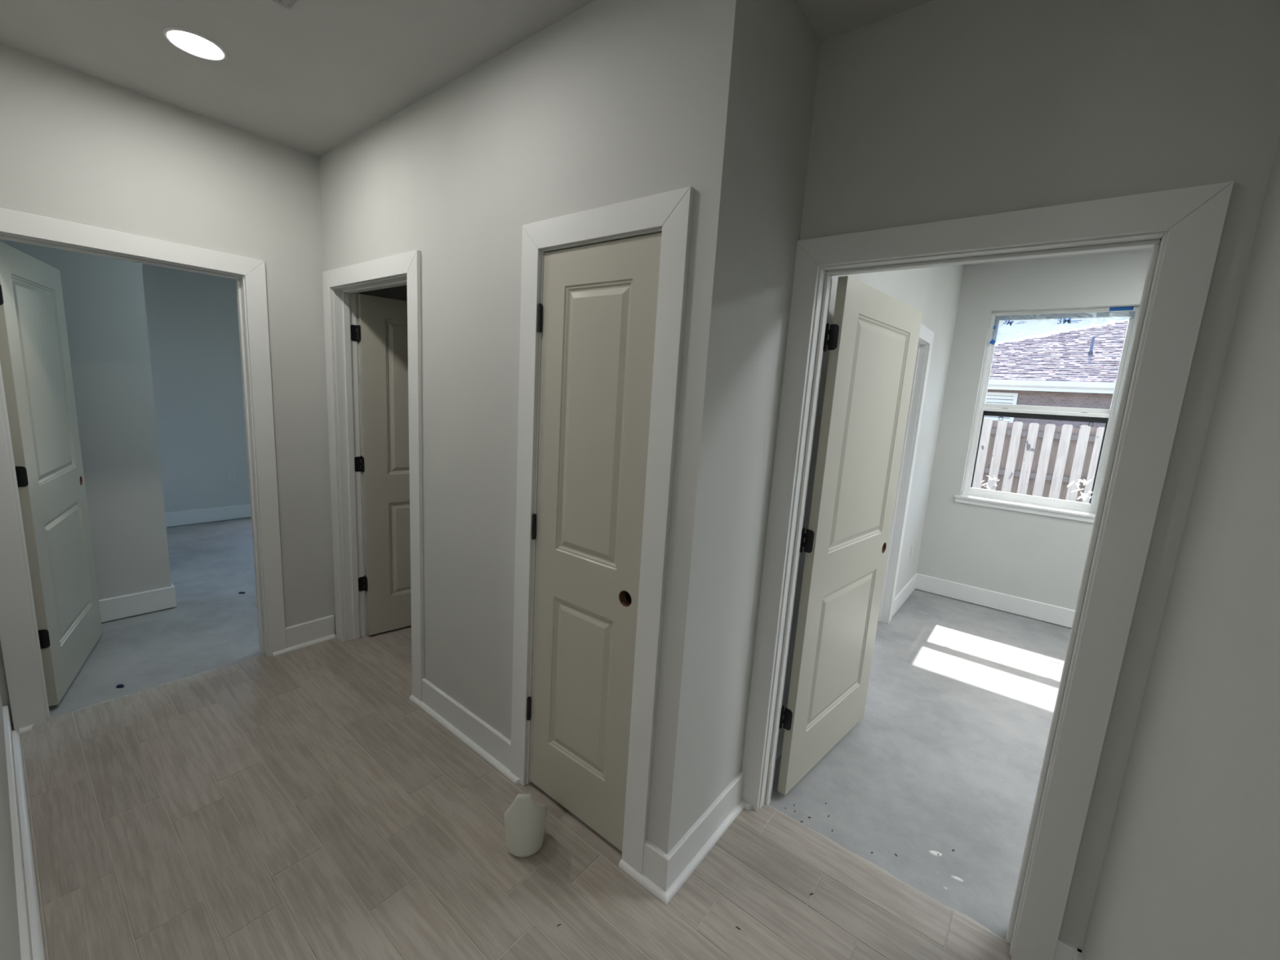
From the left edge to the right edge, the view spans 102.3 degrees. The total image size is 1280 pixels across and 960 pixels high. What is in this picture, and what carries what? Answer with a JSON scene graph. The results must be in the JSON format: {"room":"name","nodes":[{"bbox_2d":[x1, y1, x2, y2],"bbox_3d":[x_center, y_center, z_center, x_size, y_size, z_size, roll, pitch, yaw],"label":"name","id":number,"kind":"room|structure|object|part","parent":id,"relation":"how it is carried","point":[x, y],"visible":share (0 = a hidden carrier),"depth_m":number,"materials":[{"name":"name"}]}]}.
{"room":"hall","nodes":[
{"label":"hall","id":0,"kind":"room"},
{"bbox_2d":[0,691,21,959],"bbox_3d":[-1.782,-0.110,1.251,2.217,2.874,0.114,11,12,37],"label":"wall","id":1,"kind":"structure","parent":0,"point":[10,944],"depth_m":1.25,"materials":[{"name":"paint"}]},
{"bbox_2d":[2,705,44,959],"bbox_3d":[-1.808,1.181,1.519,2.197,0.139,0.033,11,12,37],"label":"baseboard","id":2,"kind":"structure","parent":1,"relation":"attached to","point":[31,940],"depth_m":1.60,"materials":[{"name":"paint"}]},
{"bbox_2d":[0,239,177,622],"bbox_3d":[-3.326,-0.492,2.959,0.128,2.874,0.806,11,12,37],"label":"wall","id":3,"kind":"structure","parent":0,"point":[104,299],"depth_m":3.13,"materials":[{"name":"paint"}]},
{"bbox_2d":[142,263,251,527],"bbox_3d":[-4.731,-0.910,4.942,0.170,2.874,4.500,11,12,37],"label":"wall","id":4,"kind":"structure","parent":0,"point":[193,317],"depth_m":5.18,"materials":[{"name":"paint"}]},
{"bbox_2d":[164,503,251,527],"bbox_3d":[-4.739,0.401,5.103,0.014,0.141,4.500,11,12,37],"label":"baseboard","id":5,"kind":"structure","parent":4,"relation":"attached to","point":[204,515],"depth_m":5.37,"materials":[{"name":"paint"}]},
{"bbox_2d":[227,471,236,481],"bbox_3d":[-4.350,-0.040,5.500,0.009,0.114,0.070,11,12,37],"label":"outlet cover","id":6,"kind":"object","parent":4,"relation":"attached to","point":[231,474],"visible":1,"depth_m":5.50,"materials":[{"name":"grey plastic"}]},
{"bbox_2d":[0,43,407,730],"bbox_3d":[-2.468,-0.318,2.238,0.114,2.874,6.400,11,12,37],"label":"wall","id":7,"kind":"structure","parent":0,"point":[77,147],"depth_m":2.45,"materials":[{"name":"paint"}]},
{"bbox_2d":[18,724,35,734],"bbox_3d":[-2.640,1.073,2.222,0.020,0.019,0.044,11,12,37],"label":"trim","id":8,"kind":"structure","parent":7,"relation":"attached to","point":[28,728],"depth_m":2.22,"materials":[{"name":"paint"}]},
{"bbox_2d":[0,240,102,706],"bbox_3d":[-2.863,-0.026,2.512,0.049,2.030,0.859,-3,12,-35],"label":"door","id":9,"kind":"structure","parent":7,"relation":"in","point":[35,357],"depth_m":2.42,"materials":[{"name":"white wood"}]},
{"bbox_2d":[0,207,286,731],"bbox_3d":[-2.351,-0.022,2.462,0.150,2.156,1.005,11,12,37],"label":"door frame","id":10,"kind":"structure","parent":7,"relation":"attached to","point":[19,633],"depth_m":2.31,"materials":[{"name":"paint"}]},
{"bbox_3d":[-2.584,0.030,2.066,0.018,2.154,0.088,11,12,37],"label":"casing","id":11,"kind":"part","parent":10,"relation":"part of","materials":[{"name":"paint"}]},
{"bbox_3d":[-2.236,-1.030,2.252,0.018,0.088,1.004,11,12,37],"label":"head casing","id":12,"kind":"part","parent":10,"relation":"part of","materials":[{"name":"paint"}]},
{"bbox_3d":[-2.014,-0.053,2.779,0.018,2.154,0.088,11,12,37],"label":"casing","id":13,"kind":"part","parent":10,"relation":"part of","materials":[{"name":"paint"}]},
{"bbox_2d":[271,614,336,656],"bbox_3d":[-1.983,0.915,3.046,0.033,0.139,0.329,11,12,37],"label":"baseboard","id":14,"kind":"structure","parent":7,"relation":"attached to","point":[308,633],"depth_m":3.06,"materials":[{"name":"paint"}]},
{"bbox_3d":[-1.981,0.975,3.052,0.020,0.019,0.329,11,12,37],"label":"shoe molding","id":15,"kind":"part","parent":14,"relation":"part of","materials":[{"name":"paint"}]},
{"bbox_2d":[318,0,759,853],"bbox_3d":[-0.783,-0.217,2.262,2.517,2.874,0.114,11,12,37],"label":"wall","id":16,"kind":"structure","parent":0,"point":[611,102],"depth_m":1.78,"materials":[{"name":"paint"}]},
{"bbox_2d":[322,249,424,701],"bbox_3d":[-1.367,-0.016,2.753,0.998,2.144,0.150,11,12,37],"label":"door frame","id":17,"kind":"structure","parent":16,"relation":"attached to","point":[342,286],"depth_m":2.86,"materials":[{"name":"paint"}]},
{"bbox_3d":[-1.764,-0.077,2.978,0.088,2.142,0.018,11,12,37],"label":"casing","id":18,"kind":"part","parent":17,"relation":"part of","materials":[{"name":"paint"}]},
{"bbox_3d":[-1.682,-0.089,3.081,0.088,2.142,0.018,11,12,37],"label":"casing","id":19,"kind":"part","parent":17,"relation":"part of","materials":[{"name":"paint"}]},
{"bbox_3d":[-1.346,-1.022,2.532,0.996,0.088,0.018,11,12,37],"label":"head casing","id":20,"kind":"part","parent":17,"relation":"part of","materials":[{"name":"paint"}]},
{"bbox_3d":[-1.053,0.059,2.425,0.088,2.142,0.018,11,12,37],"label":"casing","id":21,"kind":"part","parent":17,"relation":"part of","materials":[{"name":"paint"}]},
{"bbox_2d":[350,293,411,635],"bbox_3d":[-1.344,-0.062,3.292,0.853,2.030,0.050,-5,12,-40],"label":"door","id":22,"kind":"structure","parent":16,"relation":"in","point":[381,331],"depth_m":3.09,"materials":[{"name":"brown wood"}]},
{"bbox_2d":[408,678,667,905],"bbox_3d":[-0.527,1.160,2.125,1.604,0.139,0.033,11,12,37],"label":"baseboard","id":23,"kind":"structure","parent":16,"relation":"attached to","point":[488,743],"depth_m":2.23,"materials":[{"name":"paint"}]},
{"bbox_3d":[-0.825,1.164,2.355,0.860,0.019,0.020,11,12,37],"label":"shoe molding","id":24,"kind":"part","parent":23,"relation":"part of","materials":[{"name":"paint"}]},
{"bbox_3d":[0.012,1.324,1.704,0.203,0.019,0.020,11,12,37],"label":"shoe molding","id":25,"kind":"part","parent":23,"relation":"part of","materials":[{"name":"paint"}]},
{"bbox_2d":[526,232,662,851],"bbox_3d":[-0.190,0.258,1.784,0.513,2.024,0.051,11,12,37],"label":"door","id":26,"kind":"structure","parent":16,"relation":"in","point":[597,316],"depth_m":1.75,"materials":[{"name":"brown wood"}]},
{"bbox_2d":[510,186,693,874],"bbox_3d":[-0.156,0.217,1.812,0.696,2.144,0.150,11,12,37],"label":"door frame","id":27,"kind":"structure","parent":16,"relation":"attached to","point":[669,213],"depth_m":1.63,"materials":[{"name":"paint"}]},
{"bbox_3d":[-0.434,0.178,1.944,0.088,2.142,0.018,11,12,37],"label":"casing","id":28,"kind":"part","parent":27,"relation":"part of","materials":[{"name":"paint"}]},
{"bbox_3d":[-0.134,-0.789,1.591,0.694,0.088,0.018,11,12,37],"label":"head casing","id":29,"kind":"part","parent":27,"relation":"part of","materials":[{"name":"paint"}]},
{"bbox_3d":[0.041,0.269,1.576,0.088,2.142,0.018,11,12,37],"label":"casing","id":30,"kind":"part","parent":27,"relation":"part of","materials":[{"name":"paint"}]},
{"bbox_2d":[19,517,1071,959],"bbox_3d":[-0.714,1.300,2.122,10.414,0.160,8.305,11,12,37],"label":"floor","id":31,"kind":"structure","parent":0,"point":[299,804],"depth_m":1.93,"materials":[{"name":"wood"}]},
{"bbox_2d":[115,684,124,688],"bbox_3d":[-2.604,1.031,2.584,0.043,0.011,0.028,6,10,15],"label":"paper scrap","id":32,"kind":"object","parent":31,"relation":"on","point":[119,686],"visible":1,"depth_m":2.58,"materials":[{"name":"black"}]},
{"bbox_2d":[504,793,547,857],"bbox_3d":[-0.397,1.158,1.795,0.145,0.266,0.146,11,12,37],"label":"plastic jug","id":33,"kind":"object","parent":31,"relation":"on","point":[525,820],"visible":1,"depth_m":1.74,"materials":[{"name":"white plastic"}]},
{"bbox_2d":[928,850,942,856],"bbox_3d":[1.094,1.379,1.905,0.045,0.002,0.022,5,10,9],"label":"plaster splatter","id":34,"kind":"object","parent":31,"relation":"on","point":[933,852],"visible":1,"depth_m":1.90,"materials":[{"name":"white paint"}]},
{"bbox_2d":[951,875,964,881],"bbox_3d":[1.114,1.396,1.807,0.040,0.002,0.016,8,11,26],"label":"plaster splatter","id":35,"kind":"object","parent":31,"relation":"on","point":[953,877],"visible":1,"depth_m":1.80,"materials":[{"name":"white paint"}]},
{"bbox_2d":[0,0,1152,266],"bbox_3d":[-0.559,-1.547,1.664,10.470,0.150,8.445,11,12,37],"label":"ceiling","id":36,"kind":"structure","parent":0,"point":[311,77],"depth_m":1.84,"materials":[{"name":"paint"}]},
{"bbox_2d":[162,26,226,61],"bbox_3d":[-1.596,-1.564,1.854,0.176,0.006,0.176,11,12,37],"label":"recessed light","id":37,"kind":"object","parent":36,"relation":"in","point":[192,42],"visible":1,"depth_m":1.85,"materials":[{"name":"paint"}]},
{"bbox_2d":[271,0,297,9],"bbox_3d":[-1.093,-1.461,1.435,0.300,0.010,0.300,11,12,37],"label":"ceiling vent","id":38,"kind":"object","parent":36,"relation":"in","point":[287,4],"visible":1,"depth_m":1.61,"materials":[{"name":"grey metal"}]},
{"bbox_2d":[625,591,631,603],"bbox_3d":[-0.200,-0.272,2.808,0.114,2.874,1.471,11,12,37],"label":"wall","id":39,"kind":"structure","parent":0,"point":[627,594],"depth_m":3.12,"materials":[{"name":"paint"}]},
{"bbox_2d":[686,0,964,831],"bbox_3d":[1.369,-0.216,3.052,0.114,2.874,3.790,11,12,37],"label":"wall","id":40,"kind":"structure","parent":0,"point":[787,54],"depth_m":1.70,"materials":[{"name":"paint"}]},
{"bbox_2d":[665,770,745,904],"bbox_3d":[0.246,1.254,1.848,0.033,0.139,0.546,11,12,37],"label":"baseboard","id":41,"kind":"structure","parent":40,"relation":"attached to","point":[687,854],"depth_m":1.82,"materials":[{"name":"paint"}]},
{"bbox_2d":[776,573,917,759],"bbox_3d":[1.504,1.067,3.437,0.014,0.141,3.259,11,12,37],"label":"baseboard","id":42,"kind":"structure","parent":40,"relation":"attached to","point":[908,589],"depth_m":4.18,"materials":[{"name":"paint"}]},
{"bbox_2d":[877,323,934,623],"bbox_3d":[1.637,0.058,3.465,0.150,2.156,1.010,11,12,37],"label":"door frame","id":43,"kind":"structure","parent":40,"relation":"attached to","point":[926,336],"depth_m":3.75,"materials":[{"name":"paint"}]},
{"bbox_3d":[1.752,-0.950,3.254,0.018,0.088,1.008,11,12,37],"label":"head casing","id":44,"kind":"part","parent":43,"relation":"part of","materials":[{"name":"paint"}]},
{"bbox_2d":[910,543,914,557],"bbox_3d":[2.286,0.594,4.330,0.009,0.114,0.070,11,12,37],"label":"outlet cover","id":45,"kind":"object","parent":40,"relation":"attached to","point":[913,544],"visible":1,"depth_m":4.32,"materials":[{"name":"grey plastic"}]},
{"bbox_2d":[915,250,1151,628],"bbox_3d":[4.231,0.066,3.343,4.314,3.174,0.170,11,12,37],"label":"wall","id":46,"kind":"structure","parent":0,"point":[1042,558],"depth_m":4.22,"materials":[{"name":"paint"}]},
{"bbox_2d":[915,573,1075,627],"bbox_3d":[4.147,1.233,3.429,4.200,0.141,0.014,11,12,37],"label":"baseboard","id":47,"kind":"structure","parent":46,"relation":"attached to","point":[1053,614],"depth_m":4.32,"materials":[{"name":"paint"}]},
{"bbox_2d":[954,306,1139,523],"bbox_3d":[3.190,-0.529,4.086,0.980,1.589,0.189,11,12,37],"label":"window","id":48,"kind":"structure","parent":46,"relation":"attached to","point":[1108,416],"depth_m":4.10,"materials":[{"name":"plastic"}]},
{"bbox_2d":[981,475,999,489],"bbox_3d":[2.960,0.017,4.361,0.127,0.134,0.002,11,12,37],"label":"scrap","id":49,"kind":"object","parent":48,"relation":"attached to","point":[991,478],"visible":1,"depth_m":4.36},
{"bbox_3d":[3.211,-0.193,4.197,0.818,0.694,0.022,11,12,37],"label":"screen frame","id":50,"kind":"part","parent":48,"relation":"part of","materials":[{"name":"black"}]},
{"bbox_3d":[3.187,-0.193,4.165,0.854,0.726,0.028,11,12,37],"label":"sash","id":51,"kind":"part","parent":48,"relation":"part of","materials":[{"name":"plastic"}]},
{"bbox_2d":[1040,343,1053,352],"bbox_3d":[3.214,-1.044,4.082,0.095,0.071,0.002,11,12,37],"label":"scrap","id":52,"kind":"object","parent":48,"relation":"attached to","point":[1044,344],"visible":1,"depth_m":4.08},
{"bbox_3d":[3.256,-0.913,4.076,0.854,0.766,0.044,11,12,37],"label":"sash","id":53,"kind":"part","parent":48,"relation":"part of","materials":[{"name":"plastic"}]},
{"bbox_2d":[991,311,1135,342],"bbox_3d":[3.227,-1.173,3.974,0.836,0.216,0.033,11,12,37],"label":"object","id":54,"kind":"object","parent":48,"relation":"attached to","point":[1007,327],"visible":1,"depth_m":4.02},
{"bbox_2d":[1066,479,1093,500],"bbox_3d":[3.418,0.072,4.000,0.169,0.172,0.004,11,12,37],"label":"scrap","id":55,"kind":"object","parent":48,"relation":"attached to","point":[1083,496],"visible":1,"depth_m":4.00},
{"bbox_2d":[1109,306,1133,311],"bbox_3d":[3.508,-1.248,3.758,0.130,0.026,0.002,11,12,37],"label":"tape","id":56,"kind":"object","parent":48,"relation":"attached to","point":[1113,308],"visible":1,"depth_m":3.76,"materials":[{"name":"blue"}]},
{"bbox_2d":[800,0,1279,950],"bbox_3d":[2.125,0.229,0.673,4.314,2.874,0.114,11,12,37],"label":"wall","id":57,"kind":"structure","parent":0,"point":[935,110],"depth_m":1.32,"materials":[{"name":"paint"}]},
{"bbox_2d":[742,798,752,809],"bbox_3d":[0.423,1.292,2.050,0.048,0.019,0.020,11,12,37],"label":"trim","id":58,"kind":"structure","parent":57,"relation":"attached to","point":[748,806],"depth_m":2.04,"materials":[{"name":"paint"}]},
{"bbox_2d":[777,275,922,795],"bbox_3d":[0.908,0.262,2.218,0.855,2.021,0.058,-5,13,-43],"label":"door","id":59,"kind":"structure","parent":57,"relation":"in","point":[873,342],"depth_m":2.13,"materials":[{"name":"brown wood"}]},
{"bbox_2d":[742,181,1234,959],"bbox_3d":[0.894,0.318,1.668,0.999,2.144,0.150,11,12,37],"label":"door frame","id":60,"kind":"structure","parent":57,"relation":"attached to","point":[1184,227],"depth_m":1.39,"materials":[{"name":"paint"}]},
{"bbox_3d":[0.496,0.256,1.893,0.088,2.143,0.018,11,12,37],"label":"casing","id":61,"kind":"part","parent":60,"relation":"part of","materials":[{"name":"paint"}]},
{"bbox_3d":[0.579,0.244,1.996,0.088,2.143,0.018,11,12,37],"label":"casing","id":62,"kind":"part","parent":60,"relation":"part of","materials":[{"name":"paint"}]},
{"bbox_3d":[0.915,-0.689,1.447,0.998,0.088,0.018,11,12,37],"label":"head casing","id":63,"kind":"part","parent":60,"relation":"part of","materials":[{"name":"paint"}]},
{"bbox_3d":[1.208,0.393,1.340,0.088,2.143,0.018,11,12,37],"label":"casing","id":64,"kind":"part","parent":60,"relation":"part of","materials":[{"name":"paint"}]},
{"bbox_2d":[1081,133,1279,959],"bbox_3d":[-0.117,0.310,-0.640,0.114,2.874,4.732,11,12,37],"label":"wall","id":65,"kind":"structure","parent":0,"point":[1190,870],"depth_m":0.92,"materials":[{"name":"paint"}]},
{"bbox_2d":[1053,937,1082,959],"bbox_3d":[-0.263,1.594,-0.373,0.053,0.139,4.732,11,12,37],"label":"baseboard","id":66,"kind":"structure","parent":65,"relation":"attached to","point":[1064,950],"depth_m":1.45,"materials":[{"name":"paint"}]},
{"label":"outside","id":67,"kind":"structure","parent":0,"visible":0},
{"bbox_3d":[11.431,0.327,14.393,30.000,0.200,25.925,11,12,37],"label":"yard","id":68,"kind":"structure","parent":67,"visible":0},
{"bbox_2d":[972,417,1104,502],"bbox_3d":[6.556,0.051,7.969,4.900,1.824,0.071,11,12,37],"label":"wooden fence","id":69,"kind":"object","parent":68,"relation":"on","point":[1033,459],"visible":0.17,"depth_m":8.13,"materials":[{"name":"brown wood"}]},
{"bbox_3d":[6.560,-0.009,7.959,4.900,0.085,0.038,11,12,37],"label":"rail","id":70,"kind":"part","parent":69,"relation":"part of","materials":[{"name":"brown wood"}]},
{"bbox_3d":[6.600,-0.649,7.852,4.900,0.085,0.038,11,12,37],"label":"rail","id":71,"kind":"part","parent":69,"relation":"part of","materials":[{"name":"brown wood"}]},
{"bbox_2d":[983,320,1128,427],"bbox_3d":[14.693,-2.349,13.272,16.950,5.838,11.121,11,12,37],"label":"neighbor house","id":72,"kind":"structure","parent":68,"relation":"on","point":[1081,370],"depth_m":11.53,"materials":[{"name":"brick"}]}
]}

